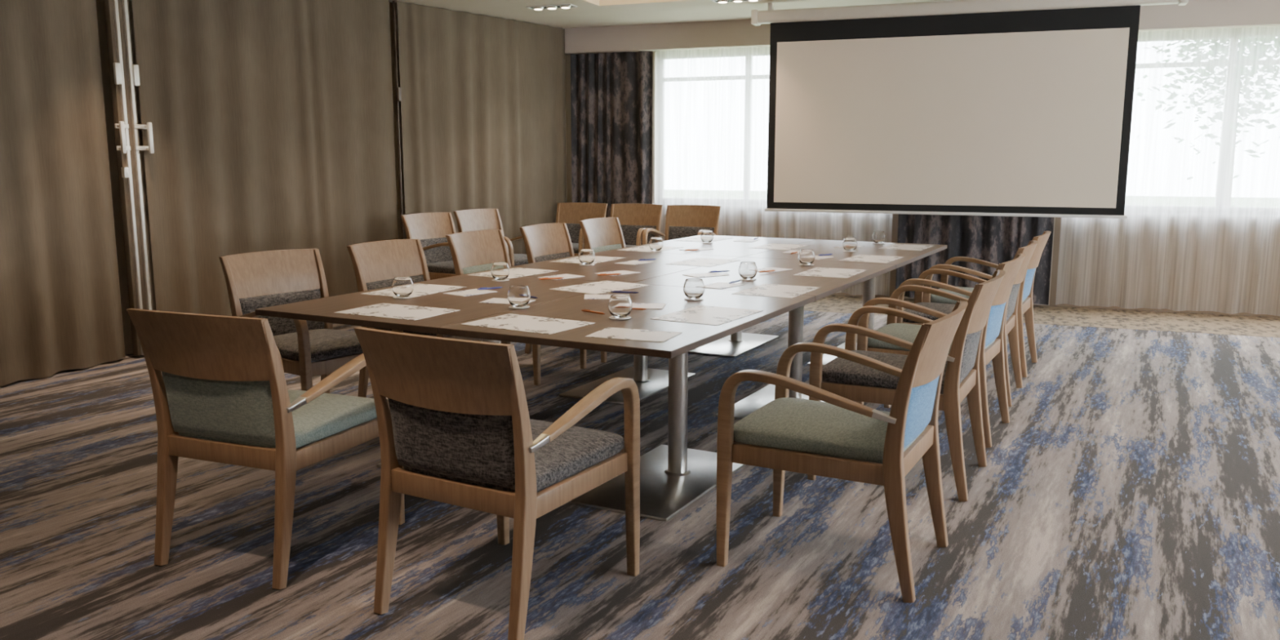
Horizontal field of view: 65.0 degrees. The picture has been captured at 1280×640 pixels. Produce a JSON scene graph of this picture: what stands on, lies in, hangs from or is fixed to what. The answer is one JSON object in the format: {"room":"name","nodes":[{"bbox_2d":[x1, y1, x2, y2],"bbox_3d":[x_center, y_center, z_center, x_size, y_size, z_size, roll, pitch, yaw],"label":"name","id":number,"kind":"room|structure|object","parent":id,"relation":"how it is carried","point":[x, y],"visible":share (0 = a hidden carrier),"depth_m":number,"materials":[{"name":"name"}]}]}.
{"room":"conference room","nodes":[
{"label":"conference room","id":0,"kind":"room"},
{"bbox_2d":[95,0,566,355],"bbox_3d":[-4.090,-0.828,5.284,0.805,2.700,13.255,5,10,26],"label":"wall","id":1,"kind":"structure","parent":0,"point":[100,3],"depth_m":7.00,"materials":[{"name":"paint"}]},
{"bbox_2d":[103,0,154,355],"bbox_3d":[-3.429,-1.080,6.791,0.122,2.670,0.255,4,10,21],"label":"door","id":2,"kind":"structure","parent":1,"relation":"in","point":[124,75],"depth_m":6.77,"materials":[{"name":"metal"}]},
{"bbox_2d":[392,0,404,239],"bbox_3d":[-2.096,-1.409,8.795,0.040,2.670,0.040,4,10,21],"label":"trim","id":3,"kind":"structure","parent":1,"relation":"attached to","point":[398,95],"depth_m":8.72,"materials":[{"name":"metal"}]},
{"bbox_2d":[0,294,1279,639],"bbox_3d":[0.671,0.815,3.615,11.225,0.001,14.436,5,11,28],"label":"floor","id":4,"kind":"structure","parent":0,"point":[1130,489],"depth_m":3.75,"materials":[{"name":"carpet"}]},
{"bbox_2d":[126,308,404,589],"bbox_3d":[-1.300,0.370,3.553,0.620,0.899,0.724,4,10,22],"label":"armchair","id":5,"kind":"object","parent":4,"relation":"on","point":[221,394],"visible":0.83,"depth_m":3.28,"materials":[{"name":"brown wood"}]},
{"bbox_2d":[218,248,403,393],"bbox_3d":[-1.659,0.120,5.076,0.724,0.899,0.620,7,12,36],"label":"armchair","id":6,"kind":"object","parent":4,"relation":"on","point":[266,278],"visible":0.45,"depth_m":5.08,"materials":[{"name":"brown wood"}]},
{"bbox_2d":[254,272,599,467],"bbox_3d":[-0.852,0.247,4.787,0.990,0.739,1.524,5,11,28],"label":"meeting table","id":7,"kind":"object","parent":4,"relation":"on","point":[322,309],"visible":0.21,"depth_m":4.44,"materials":[{"name":"brown wood"}]},
{"bbox_2d":[334,302,459,319],"bbox_3d":[-1.018,-0.037,4.227,0.430,0.001,0.300,5,11,27],"label":"placemat","id":8,"kind":"object","parent":7,"relation":"on","point":[383,310],"visible":1,"depth_m":4.22,"materials":[{"name":"paper"}]},
{"bbox_2d":[393,295,413,298],"bbox_3d":[-1.092,-0.106,4.630,0.090,0.002,0.090,5,11,28],"label":"coaster","id":9,"kind":"object","parent":7,"relation":"on","point":[410,296],"visible":0.8,"depth_m":4.61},
{"bbox_2d":[391,276,413,297],"bbox_3d":[-1.092,-0.151,4.622,0.099,0.088,0.099,5,11,28],"label":"water tumbler","id":10,"kind":"object","parent":9,"relation":"on","point":[402,286],"visible":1,"depth_m":4.59,"materials":[{"name":"clear glass"}]},
{"bbox_2d":[361,283,466,297],"bbox_3d":[-1.095,-0.144,4.882,0.300,0.001,0.430,5,10,26],"label":"placemat","id":11,"kind":"object","parent":7,"relation":"on","point":[420,289],"visible":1,"depth_m":4.88,"materials":[{"name":"paper"}]},
{"bbox_2d":[443,288,496,296],"bbox_3d":[-0.811,-0.132,4.800,0.148,0.002,0.210,7,12,37],"label":"brochure","id":12,"kind":"object","parent":7,"relation":"on","point":[473,291],"visible":1,"depth_m":4.78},
{"bbox_2d":[477,286,502,289],"bbox_3d":[-0.729,-0.155,4.894,0.137,0.011,0.009,-6,11,-33],"label":"ballpoint pen","id":13,"kind":"object","parent":7,"relation":"on","point":[496,287],"visible":1,"depth_m":4.89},
{"bbox_2d":[492,279,509,281],"bbox_3d":[-0.731,-0.209,5.260,0.090,0.002,0.090,5,11,28],"label":"coaster","id":14,"kind":"object","parent":7,"relation":"on","point":[492,279],"visible":0.81,"depth_m":5.24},
{"bbox_2d":[490,262,510,279],"bbox_3d":[-0.731,-0.254,5.253,0.099,0.088,0.099,5,11,28],"label":"water tumbler","id":15,"kind":"object","parent":14,"relation":"on","point":[500,270],"visible":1,"depth_m":5.22,"materials":[{"name":"clear glass"}]},
{"bbox_2d":[478,297,535,304],"bbox_3d":[-0.595,-0.084,4.508,0.210,0.002,0.148,3,10,18],"label":"brochure","id":16,"kind":"object","parent":7,"relation":"on","point":[494,300],"visible":0.71,"depth_m":4.49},
{"bbox_2d":[508,305,529,308],"bbox_3d":[-0.521,-0.056,4.330,0.090,0.002,0.090,5,11,28],"label":"coaster","id":17,"kind":"object","parent":7,"relation":"on","point":[526,306],"visible":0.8,"depth_m":4.31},
{"bbox_2d":[507,284,530,307],"bbox_3d":[-0.521,-0.101,4.322,0.099,0.088,0.099,5,11,28],"label":"water tumbler","id":18,"kind":"object","parent":17,"relation":"on","point":[518,295],"visible":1,"depth_m":4.29,"materials":[{"name":"clear glass"}]},
{"bbox_2d":[538,277,564,279],"bbox_3d":[-0.465,-0.219,5.282,0.137,0.011,0.009,-4,10,-22],"label":"ballpoint pen","id":19,"kind":"object","parent":7,"relation":"on","point":[542,278],"visible":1,"depth_m":5.27,"materials":[{"name":"orange plastic"}]},
{"bbox_2d":[551,280,651,294],"bbox_3d":[-0.193,-0.164,5.001,0.300,0.001,0.430,7,12,38],"label":"placemat","id":20,"kind":"object","parent":7,"relation":"on","point":[602,286],"visible":1,"depth_m":5.00,"materials":[{"name":"paper"}]},
{"bbox_2d":[346,238,510,397],"bbox_3d":[-1.207,0.013,5.727,0.724,0.899,0.620,5,11,30],"label":"armchair","id":21,"kind":"object","parent":4,"relation":"on","point":[376,264],"visible":0.26,"depth_m":5.78,"materials":[{"name":"brown wood"}]},
{"bbox_2d":[400,212,508,279],"bbox_3d":[-1.574,-0.445,8.514,0.724,0.899,0.620,6,11,33],"label":"armchair","id":22,"kind":"object","parent":4,"relation":"on","point":[431,228],"visible":0.3,"depth_m":8.58,"materials":[{"name":"brown wood"}]},
{"bbox_2d":[453,208,528,266],"bbox_3d":[-1.246,-0.544,9.118,0.724,0.899,0.620,6,11,33],"label":"armchair","id":23,"kind":"object","parent":4,"relation":"on","point":[471,220],"visible":0.18,"depth_m":9.18,"materials":[{"name":"brown wood"}]},
{"bbox_2d":[354,327,639,639],"bbox_3d":[-0.430,0.438,3.141,0.620,0.899,0.724,5,11,30],"label":"armchair","id":24,"kind":"object","parent":4,"relation":"on","point":[455,427],"visible":1,"depth_m":2.90,"materials":[{"name":"brown wood"}]},
{"bbox_2d":[445,229,586,385],"bbox_3d":[-0.804,-0.110,6.475,0.724,0.899,0.620,5,11,28],"label":"armchair","id":25,"kind":"object","parent":4,"relation":"on","point":[473,251],"visible":0.17,"depth_m":6.54,"materials":[{"name":"brown wood"}]},
{"bbox_2d":[519,222,607,362],"bbox_3d":[-0.420,-0.220,7.146,0.724,0.899,0.620,5,11,28],"label":"armchair","id":26,"kind":"object","parent":4,"relation":"on","point":[551,241],"visible":0.17,"depth_m":7.23,"materials":[{"name":"brown wood"}]},
{"bbox_2d":[555,202,607,255],"bbox_3d":[-0.712,-0.735,10.278,0.620,0.899,0.724,4,10,21],"label":"armchair","id":27,"kind":"object","parent":4,"relation":"on","point":[569,213],"visible":0.24,"depth_m":10.49,"materials":[{"name":"brown wood"}]},
{"bbox_2d":[578,217,625,252],"bbox_3d":[-0.049,-0.333,7.834,0.724,0.899,0.620,5,11,28],"label":"armchair","id":28,"kind":"object","parent":4,"relation":"on","point":[602,233],"visible":0.16,"depth_m":7.94,"materials":[{"name":"brown wood"}]},
{"bbox_2d":[476,250,740,404],"bbox_3d":[-0.135,0.028,6.118,0.990,0.739,1.524,5,11,28],"label":"meeting table","id":29,"kind":"object","parent":4,"relation":"on","point":[649,381],"visible":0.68,"depth_m":6.01,"materials":[{"name":"brown wood"}]},
{"bbox_2d":[467,267,557,278],"bbox_3d":[-0.706,-0.263,5.605,0.300,0.001,0.430,6,11,32],"label":"placemat","id":30,"kind":"object","parent":29,"relation":"on","point":[515,272],"visible":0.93,"depth_m":5.59,"materials":[{"name":"paper"}]},
{"bbox_2d":[538,274,584,279],"bbox_3d":[-0.424,-0.232,5.413,0.148,0.002,0.210,9,13,42],"label":"brochure","id":31,"kind":"object","parent":29,"relation":"on","point":[565,276],"visible":0.93,"depth_m":5.43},
{"bbox_2d":[549,256,623,263],"bbox_3d":[-0.326,-0.379,6.311,0.300,0.001,0.430,5,11,28],"label":"placemat","id":32,"kind":"object","parent":29,"relation":"on","point":[597,259],"visible":0.57,"depth_m":6.29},
{"bbox_2d":[597,273,621,275],"bbox_3d":[-0.165,-0.248,5.460,0.137,0.011,0.009,-3,10,-19],"label":"ballpoint pen","id":33,"kind":"object","parent":29,"relation":"on","point":[600,274],"visible":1,"depth_m":5.45,"materials":[{"name":"orange plastic"}]},
{"bbox_2d":[595,270,639,275],"bbox_3d":[-0.125,-0.262,5.591,0.210,0.002,0.148,-8,12,-41],"label":"brochure","id":34,"kind":"object","parent":29,"relation":"on","point":[622,272],"visible":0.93,"depth_m":5.59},
{"bbox_2d":[614,260,653,265],"bbox_3d":[-0.035,-0.351,6.136,0.148,0.002,0.210,6,11,32],"label":"brochure","id":35,"kind":"object","parent":29,"relation":"on","point":[630,262],"visible":1,"depth_m":6.13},
{"bbox_2d":[638,258,657,261],"bbox_3d":[0.047,-0.375,6.231,0.137,0.011,0.009,-6,11,-31],"label":"ballpoint pen","id":36,"kind":"object","parent":29,"relation":"on","point":[640,260],"visible":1,"depth_m":6.22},
{"bbox_2d":[665,257,738,266],"bbox_3d":[0.391,-0.356,6.170,0.300,0.001,0.430,5,11,30],"label":"placemat","id":37,"kind":"object","parent":29,"relation":"on","point":[707,262],"visible":1,"depth_m":6.14,"materials":[{"name":"paper"}]},
{"bbox_3d":[-0.317,-0.331,6.000,0.090,0.002,0.090,5,11,28],"label":"coaster","id":38,"kind":"object","parent":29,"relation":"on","visible":0},
{"bbox_2d":[578,248,595,264],"bbox_3d":[-0.317,-0.376,5.993,0.099,0.088,0.099,5,11,28],"label":"water tumbler","id":39,"kind":"object","parent":38,"relation":"on","point":[586,256],"visible":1,"depth_m":5.96,"materials":[{"name":"clear glass"}]},
{"bbox_2d":[584,203,662,248],"bbox_3d":[-0.144,-0.698,10.058,0.620,0.899,0.724,4,10,21],"label":"armchair","id":40,"kind":"object","parent":4,"relation":"on","point":[633,218],"visible":0.31,"depth_m":10.25,"materials":[{"name":"brown wood"}]},
{"bbox_2d":[439,284,814,521],"bbox_3d":[0.025,0.322,4.326,0.990,0.739,1.524,5,11,28],"label":"meeting table","id":41,"kind":"object","parent":4,"relation":"on","point":[673,475],"visible":0.75,"depth_m":4.21,"materials":[{"name":"brown wood"}]},
{"bbox_2d":[462,313,595,334],"bbox_3d":[-0.435,0.013,3.921,0.430,0.001,0.300,6,11,31],"label":"paper","id":42,"kind":"object","parent":41,"relation":"on","point":[548,326],"visible":1,"depth_m":3.91,"materials":[{"name":"paper"}]},
{"bbox_2d":[581,309,604,314],"bbox_3d":[-0.193,-0.034,4.152,0.137,0.011,0.009,9,13,43],"label":"ballpoint pen","id":43,"kind":"object","parent":41,"relation":"on","point":[583,310],"visible":1,"depth_m":4.15,"materials":[{"name":"orange plastic"}]},
{"bbox_2d":[583,293,629,299],"bbox_3d":[-0.153,-0.108,4.656,0.210,0.002,0.148,0,9,-2],"label":"brochure","id":44,"kind":"object","parent":41,"relation":"on","point":[605,296],"visible":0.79,"depth_m":4.65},
{"bbox_2d":[608,315,631,319],"bbox_3d":[-0.080,-0.010,4.047,0.090,0.002,0.090,5,11,28],"label":"coaster","id":45,"kind":"object","parent":41,"relation":"on","point":[611,317],"visible":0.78,"depth_m":4.03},
{"bbox_2d":[608,293,632,318],"bbox_3d":[-0.080,-0.055,4.040,0.099,0.088,0.099,5,11,28],"label":"water tumbler","id":46,"kind":"object","parent":45,"relation":"on","point":[620,305],"visible":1,"depth_m":4.00,"materials":[{"name":"clear glass"}]},
{"bbox_2d":[610,290,639,293],"bbox_3d":[-0.072,-0.133,4.755,0.137,0.011,0.009,2,10,13],"label":"ballpoint pen","id":47,"kind":"object","parent":41,"relation":"on","point":[613,291],"visible":1,"depth_m":4.75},
{"bbox_2d":[586,327,682,342],"bbox_3d":[-0.021,0.053,3.681,0.300,0.001,0.210,4,10,21],"label":"paper","id":48,"kind":"object","parent":41,"relation":"on","point":[608,332],"visible":1,"depth_m":3.68,"materials":[{"name":"paper"}]},
{"bbox_2d":[631,307,646,310],"bbox_3d":[-0.040,-0.049,4.247,0.137,0.011,0.009,2,10,13],"label":"ballpoint pen","id":49,"kind":"object","parent":41,"relation":"on","point":[634,308],"visible":0.4,"depth_m":4.24,"materials":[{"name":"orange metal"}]},
{"bbox_2d":[631,302,666,309],"bbox_3d":[0.001,-0.062,4.374,0.210,0.002,0.148,1,9,8],"label":"brochure","id":50,"kind":"object","parent":41,"relation":"on","point":[645,305],"visible":0.57,"depth_m":4.37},
{"bbox_2d":[684,297,703,300],"bbox_3d":[0.245,-0.097,4.575,0.090,0.002,0.090,5,11,28],"label":"coaster","id":51,"kind":"object","parent":41,"relation":"on","point":[687,299],"visible":0.78,"depth_m":4.55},
{"bbox_2d":[683,278,704,299],"bbox_3d":[0.245,-0.142,4.567,0.099,0.088,0.099,5,11,28],"label":"water tumbler","id":52,"kind":"object","parent":51,"relation":"on","point":[693,288],"visible":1,"depth_m":4.53,"materials":[{"name":"clear glass"}]},
{"bbox_2d":[650,305,763,325],"bbox_3d":[0.281,-0.022,4.137,0.300,0.001,0.430,6,11,31],"label":"placemat","id":53,"kind":"object","parent":41,"relation":"on","point":[701,314],"visible":1,"depth_m":4.11,"materials":[{"name":"paper"}]},
{"bbox_2d":[642,204,720,244],"bbox_3d":[0.424,-0.662,9.837,0.620,0.899,0.724,4,10,22],"label":"armchair","id":54,"kind":"object","parent":4,"relation":"on","point":[682,220],"visible":0.4,"depth_m":10.05,"materials":[{"name":"brown wood"}]},
{"bbox_2d":[609,235,816,357],"bbox_3d":[0.583,-0.191,7.449,0.990,0.739,1.524,5,11,28],"label":"meeting table","id":55,"kind":"object","parent":4,"relation":"on","point":[733,345],"visible":0.64,"depth_m":7.33,"materials":[{"name":"brown wood"}]},
{"bbox_2d":[616,244,680,252],"bbox_3d":[0.073,-0.501,7.052,0.300,0.001,0.430,5,11,29],"label":"placemat","id":56,"kind":"object","parent":55,"relation":"on","point":[643,248],"visible":0.86,"depth_m":7.05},
{"bbox_3d":[0.109,-0.473,6.865,0.090,0.002,0.090,5,11,28],"label":"coaster","id":57,"kind":"object","parent":56,"relation":"on","visible":0},
{"bbox_2d":[648,237,662,250],"bbox_3d":[0.109,-0.518,6.857,0.099,0.088,0.099,5,11,28],"label":"water tumbler","id":58,"kind":"object","parent":57,"relation":"on","point":[655,243],"visible":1,"depth_m":6.82,"materials":[{"name":"clear glass"}]},
{"bbox_2d":[683,248,699,251],"bbox_3d":[0.354,-0.479,6.863,0.137,0.011,0.009,-6,11,-34],"label":"ballpoint pen","id":59,"kind":"object","parent":55,"relation":"on","point":[687,249],"visible":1,"depth_m":6.86,"materials":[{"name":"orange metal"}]},
{"bbox_2d":[681,247,712,251],"bbox_3d":[0.394,-0.492,6.995,0.148,0.002,0.210,7,12,37],"label":"brochure","id":60,"kind":"object","parent":55,"relation":"on","point":[700,248],"visible":0.79,"depth_m":6.99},
{"bbox_2d":[673,236,729,241],"bbox_3d":[0.496,-0.630,7.836,0.300,0.001,0.430,5,11,30],"label":"placemat","id":61,"kind":"object","parent":55,"relation":"on","point":[695,238],"visible":0.71,"depth_m":7.80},
{"bbox_2d":[733,239,759,241],"bbox_3d":[0.820,-0.612,7.722,0.148,0.002,0.210,4,10,23],"label":"brochure","id":62,"kind":"object","parent":55,"relation":"on","point":[739,240],"visible":1,"depth_m":7.71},
{"bbox_2d":[748,243,809,249],"bbox_3d":[0.999,-0.528,7.214,0.300,0.001,0.430,5,11,30],"label":"placemat","id":63,"kind":"object","parent":55,"relation":"on","point":[771,246],"visible":1,"depth_m":7.18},
{"bbox_3d":[0.501,-0.577,7.497,0.090,0.002,0.090,5,11,28],"label":"coaster","id":64,"kind":"object","parent":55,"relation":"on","visible":0},
{"bbox_2d":[700,230,713,242],"bbox_3d":[0.501,-0.622,7.490,0.099,0.088,0.099,5,11,28],"label":"water tumbler","id":65,"kind":"object","parent":64,"relation":"on","point":[706,236],"visible":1,"depth_m":7.45,"materials":[{"name":"clear glass"}]},
{"bbox_2d":[631,257,895,419],"bbox_3d":[0.743,0.104,5.657,0.990,0.739,1.524,5,11,28],"label":"meeting table","id":66,"kind":"object","parent":4,"relation":"on","point":[745,406],"visible":0.52,"depth_m":5.64,"materials":[{"name":"brown wood"}]},
{"bbox_2d":[682,272,728,277],"bbox_3d":[0.361,-0.247,5.504,0.210,0.002,0.148,-6,11,-32],"label":"brochure","id":67,"kind":"object","parent":66,"relation":"on","point":[702,274],"visible":1,"depth_m":5.50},
{"bbox_2d":[708,270,728,272],"bbox_3d":[0.442,-0.271,5.599,0.137,0.011,0.009,-4,10,-25],"label":"ballpoint pen","id":68,"kind":"object","parent":66,"relation":"on","point":[714,271],"visible":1,"depth_m":5.59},
{"bbox_2d":[704,282,743,288],"bbox_3d":[0.403,-0.174,5.057,0.148,0.002,0.210,7,12,37],"label":"brochure","id":69,"kind":"object","parent":66,"relation":"on","point":[717,285],"visible":0.86,"depth_m":5.05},
{"bbox_2d":[728,280,740,284],"bbox_3d":[0.487,-0.197,5.149,0.009,0.011,0.137,5,11,30],"label":"ballpoint pen","id":70,"kind":"object","parent":66,"relation":"on","point":[736,281],"visible":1,"depth_m":5.13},
{"bbox_2d":[739,278,756,280],"bbox_3d":[0.568,-0.215,5.294,0.090,0.002,0.090,5,11,28],"label":"coaster","id":71,"kind":"object","parent":66,"relation":"on","point":[740,278],"visible":0.81,"depth_m":5.27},
{"bbox_2d":[738,261,757,279],"bbox_3d":[0.568,-0.260,5.287,0.099,0.088,0.099,5,11,28],"label":"water tumbler","id":72,"kind":"object","parent":71,"relation":"on","point":[747,269],"visible":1,"depth_m":5.25,"materials":[{"name":"clear glass"}]},
{"bbox_2d":[758,269,775,272],"bbox_3d":[0.712,-0.274,5.613,0.137,0.011,0.009,-8,12,-39],"label":"ballpoint pen","id":73,"kind":"object","parent":66,"relation":"on","point":[762,271],"visible":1,"depth_m":5.61,"materials":[{"name":"orange plastic"}]},
{"bbox_2d":[757,266,791,272],"bbox_3d":[0.752,-0.287,5.746,0.148,0.002,0.210,9,13,42],"label":"brochure","id":74,"kind":"object","parent":66,"relation":"on","point":[777,269],"visible":0.79,"depth_m":5.74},
{"bbox_2d":[732,283,820,297],"bbox_3d":[0.667,-0.143,4.874,0.300,0.001,0.430,5,11,28],"label":"placemat","id":75,"kind":"object","parent":66,"relation":"on","point":[763,290],"visible":1,"depth_m":4.85,"materials":[{"name":"paper"}]},
{"bbox_2d":[794,266,866,278],"bbox_3d":[1.071,-0.266,5.623,0.300,0.001,0.430,5,10,27],"label":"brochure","id":76,"kind":"object","parent":66,"relation":"on","point":[815,272],"visible":1,"depth_m":5.59,"materials":[{"name":"paper"}]},
{"bbox_3d":[0.994,-0.330,5.998,0.090,0.002,0.090,5,11,28],"label":"coaster","id":77,"kind":"object","parent":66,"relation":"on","visible":0},
{"bbox_2d":[798,248,814,264],"bbox_3d":[0.994,-0.375,5.991,0.099,0.088,0.099,5,11,28],"label":"water tumbler","id":78,"kind":"object","parent":77,"relation":"on","point":[806,256],"visible":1,"depth_m":5.95,"materials":[{"name":"clear glass"}]},
{"bbox_2d":[716,300,968,602],"bbox_3d":[0.713,0.387,3.456,0.724,0.899,0.620,5,11,28],"label":"armchair","id":79,"kind":"object","parent":4,"relation":"on","point":[839,437],"visible":1,"depth_m":3.29,"materials":[{"name":"brown wood"}]},
{"bbox_2d":[743,240,947,365],"bbox_3d":[1.460,-0.115,6.989,0.990,0.739,1.524,5,11,28],"label":"meeting table","id":80,"kind":"object","parent":4,"relation":"on","point":[819,246],"visible":0.29,"depth_m":6.89,"materials":[{"name":"brown wood"}]},
{"bbox_2d":[782,249,799,253],"bbox_3d":[1.065,-0.462,6.811,0.148,0.002,0.210,4,10,23],"label":"brochure","id":81,"kind":"object","parent":80,"relation":"on","point":[789,251],"visible":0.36,"depth_m":6.80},
{"bbox_2d":[814,255,833,259],"bbox_3d":[1.127,-0.402,6.443,0.148,0.002,0.210,7,12,37],"label":"brochure","id":82,"kind":"object","parent":80,"relation":"on","point":[816,257],"visible":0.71,"depth_m":6.42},
{"bbox_2d":[818,253,832,256],"bbox_3d":[1.210,-0.425,6.537,0.137,0.011,0.009,-7,12,-37],"label":"ballpoint pen","id":83,"kind":"object","parent":80,"relation":"on","point":[820,255],"visible":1,"depth_m":6.53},
{"bbox_2d":[835,245,864,248],"bbox_3d":[1.500,-0.525,7.197,0.148,0.002,0.210,6,11,32],"label":"brochure","id":84,"kind":"object","parent":80,"relation":"on","point":[839,246],"visible":0.43,"depth_m":7.16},
{"bbox_2d":[840,254,904,262],"bbox_3d":[1.474,-0.389,6.372,0.300,0.001,0.430,5,11,29],"label":"placemat","id":85,"kind":"object","parent":80,"relation":"on","point":[860,258],"visible":1,"depth_m":6.36,"materials":[{"name":"paper"}]},
{"bbox_2d":[877,244,933,250],"bbox_3d":[1.906,-0.521,7.174,0.300,0.001,0.430,5,11,28],"label":"placemat","id":86,"kind":"object","parent":80,"relation":"on","point":[895,246],"visible":1,"depth_m":7.18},
{"bbox_3d":[1.429,-0.469,6.843,0.090,0.002,0.090,5,11,28],"label":"coaster","id":87,"kind":"object","parent":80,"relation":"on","visible":0},
{"bbox_2d":[842,237,857,251],"bbox_3d":[1.429,-0.514,6.835,0.099,0.088,0.099,5,11,28],"label":"water tumbler","id":88,"kind":"object","parent":87,"relation":"on","point":[849,244],"visible":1,"depth_m":6.80,"materials":[{"name":"clear glass"}]},
{"bbox_3d":[1.770,-0.568,7.446,0.090,0.002,0.090,5,11,28],"label":"coaster","id":89,"kind":"object","parent":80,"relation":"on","visible":0},
{"bbox_2d":[871,231,885,243],"bbox_3d":[1.770,-0.613,7.439,0.099,0.088,0.099,5,11,28],"label":"water tumbler","id":90,"kind":"object","parent":89,"relation":"on","point":[878,237],"visible":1,"depth_m":7.40,"materials":[{"name":"clear glass"}]},
{"bbox_2d":[807,270,1004,501],"bbox_3d":[1.175,0.235,4.376,0.724,0.899,0.620,5,10,27],"label":"armchair","id":91,"kind":"object","parent":4,"relation":"on","point":[851,380],"visible":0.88,"depth_m":4.19,"materials":[{"name":"brown wood"}]},
{"bbox_2d":[855,253,1025,447],"bbox_3d":[1.547,0.111,5.130,0.724,0.899,0.620,5,11,29],"label":"armchair","id":92,"kind":"object","parent":4,"relation":"on","point":[992,348],"visible":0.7,"depth_m":5.01,"materials":[{"name":"brown wood"}]},
{"bbox_2d":[896,240,1038,406],"bbox_3d":[1.920,-0.016,5.907,0.724,0.899,0.620,5,10,27],"label":"armchair","id":93,"kind":"object","parent":4,"relation":"on","point":[1011,322],"visible":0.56,"depth_m":5.79,"materials":[{"name":"brown wood"}]},
{"bbox_2d":[922,231,1051,377],"bbox_3d":[2.301,-0.139,6.657,0.724,0.899,0.620,5,11,28],"label":"armchair","id":94,"kind":"object","parent":4,"relation":"on","point":[1025,305],"visible":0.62,"depth_m":6.50,"materials":[{"name":"brown wood"}]},
{"bbox_2d":[804,294,1279,337],"bbox_3d":[4.192,-0.011,8.633,6.840,0.001,1.130,4,10,21],"label":"carpet border","id":95,"kind":"object","parent":4,"relation":"on","point":[1209,323],"visible":0.44,"depth_m":8.59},
{"bbox_2d":[389,0,953,28],"bbox_3d":[0.433,-1.989,3.257,10.400,0.250,13.400,4,10,21],"label":"ceiling","id":96,"kind":"structure","parent":0,"point":[588,13],"depth_m":9.10,"materials":[{"name":"paint"}]},
{"bbox_2d":[0,0,125,386],"bbox_3d":[-5.012,-0.453,2.998,0.067,2.689,8.070,4,10,21],"label":"drape","id":97,"kind":"object","parent":96,"relation":"hanging from","point":[60,308],"visible":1,"depth_m":6.32,"materials":[{"name":"fabric"}]},
{"bbox_2d":[131,0,398,315],"bbox_3d":[-2.766,-1.247,7.836,0.058,2.689,2.296,6,11,33],"label":"drape","id":98,"kind":"object","parent":96,"relation":"hanging from","point":[272,121],"visible":0.81,"depth_m":7.61,"materials":[{"name":"fabric"}]},
{"bbox_2d":[396,0,566,253],"bbox_3d":[-1.432,-1.566,9.778,0.056,2.689,2.336,6,11,34],"label":"drape","id":99,"kind":"object","parent":96,"relation":"hanging from","point":[483,101],"visible":0.8,"depth_m":9.60,"materials":[{"name":"fabric"}]},
{"bbox_2d":[525,4,577,10],"bbox_3d":[-0.785,-2.785,8.950,0.440,0.023,0.150,4,10,21],"label":"recessed light","id":100,"kind":"object","parent":96,"relation":"in","point":[558,6],"visible":1,"depth_m":8.91,"materials":[{"name":"white paint"}]},
{"bbox_2d":[711,0,758,3],"bbox_3d":[0.832,-2.717,8.533,0.440,0.023,0.150,4,10,21],"label":"recessed light","id":101,"kind":"object","parent":96,"relation":"in","point":[714,1],"visible":1,"depth_m":8.55,"materials":[{"name":"white paint"}]},
{"bbox_2d":[751,0,1188,218],"bbox_3d":[2.576,-1.784,8.360,3.400,1.809,0.133,4,10,21],"label":"projection screen","id":102,"kind":"object","parent":96,"relation":"hanging from","point":[995,108],"visible":1,"depth_m":8.34,"materials":[{"name":"fabric"}]},
{"bbox_2d":[564,26,1279,317],"bbox_3d":[3.497,-1.507,9.421,9.300,2.700,0.220,4,10,21],"label":"wall","id":103,"kind":"structure","parent":0,"point":[1057,220],"depth_m":9.21,"materials":[{"name":"paint"}]},
{"bbox_2d":[570,50,653,253],"bbox_3d":[-0.305,-1.593,10.657,0.920,2.421,0.069,4,10,22],"label":"drape","id":104,"kind":"object","parent":103,"relation":"hanging from","point":[611,93],"visible":0.59,"depth_m":10.59,"materials":[{"name":"fabric"}]},
{"bbox_2d":[653,48,766,208],"bbox_3d":[1.359,-1.925,10.141,2.590,1.590,0.180,4,10,21],"label":"window","id":105,"kind":"structure","parent":103,"relation":"in","point":[717,52],"depth_m":10.36,"materials":[{"name":"white paint"}]},
{"bbox_2d":[654,46,893,296],"bbox_3d":[1.306,-1.496,10.062,2.440,2.421,0.089,4,10,21],"label":"sheer curtain","id":106,"kind":"object","parent":103,"relation":"hanging from","point":[670,68],"visible":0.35,"depth_m":10.18,"materials":[{"name":"fabric"}]},
{"bbox_2d":[564,0,1279,55],"bbox_3d":[3.345,-2.689,9.058,9.060,0.250,0.198,4,10,21],"label":"trim pelmet","id":107,"kind":"structure","parent":103,"relation":"attached to","point":[1196,14],"depth_m":9.89,"materials":[{"name":"paint"}]},
{"bbox_2d":[895,213,1053,305],"bbox_3d":[3.121,-1.371,9.305,1.380,2.421,0.076,4,10,22],"label":"drape","id":108,"kind":"object","parent":103,"relation":"hanging from","point":[997,240],"visible":0.2,"depth_m":9.41,"materials":[{"name":"fabric"}]},
{"bbox_2d":[1055,26,1279,315],"bbox_3d":[5.671,-1.216,8.358,3.950,2.421,0.116,4,10,21],"label":"sheer curtain","id":109,"kind":"object","parent":103,"relation":"hanging from","point":[1203,175],"visible":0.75,"depth_m":8.71,"materials":[{"name":"fabric"}]},
{"bbox_2d":[1135,29,1279,218],"bbox_3d":[5.708,-1.647,8.450,4.040,1.590,0.180,4,10,21],"label":"window","id":110,"kind":"structure","parent":103,"relation":"in","point":[1222,175],"depth_m":8.77,"materials":[{"name":"white paint"}]},
{"label":"outside","id":111,"kind":"structure","parent":0,"visible":0},
{"bbox_2d":[666,189,1276,207],"bbox_3d":[12.173,-2.660,27.542,40.000,0.100,39.400,4,10,21],"label":"lawn","id":112,"kind":"structure","parent":111,"point":[1212,202],"depth_m":40.14,"materials":[{"name":"green plant"}]},
{"bbox_2d":[1138,37,1279,206],"bbox_3d":[7.983,-3.138,13.647,2.950,5.348,2.994,5,11,28],"label":"tree","id":113,"kind":"object","parent":112,"relation":"on","point":[1181,73],"visible":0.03,"depth_m":13.54,"materials":[{"name":"green plant"}]}
]}

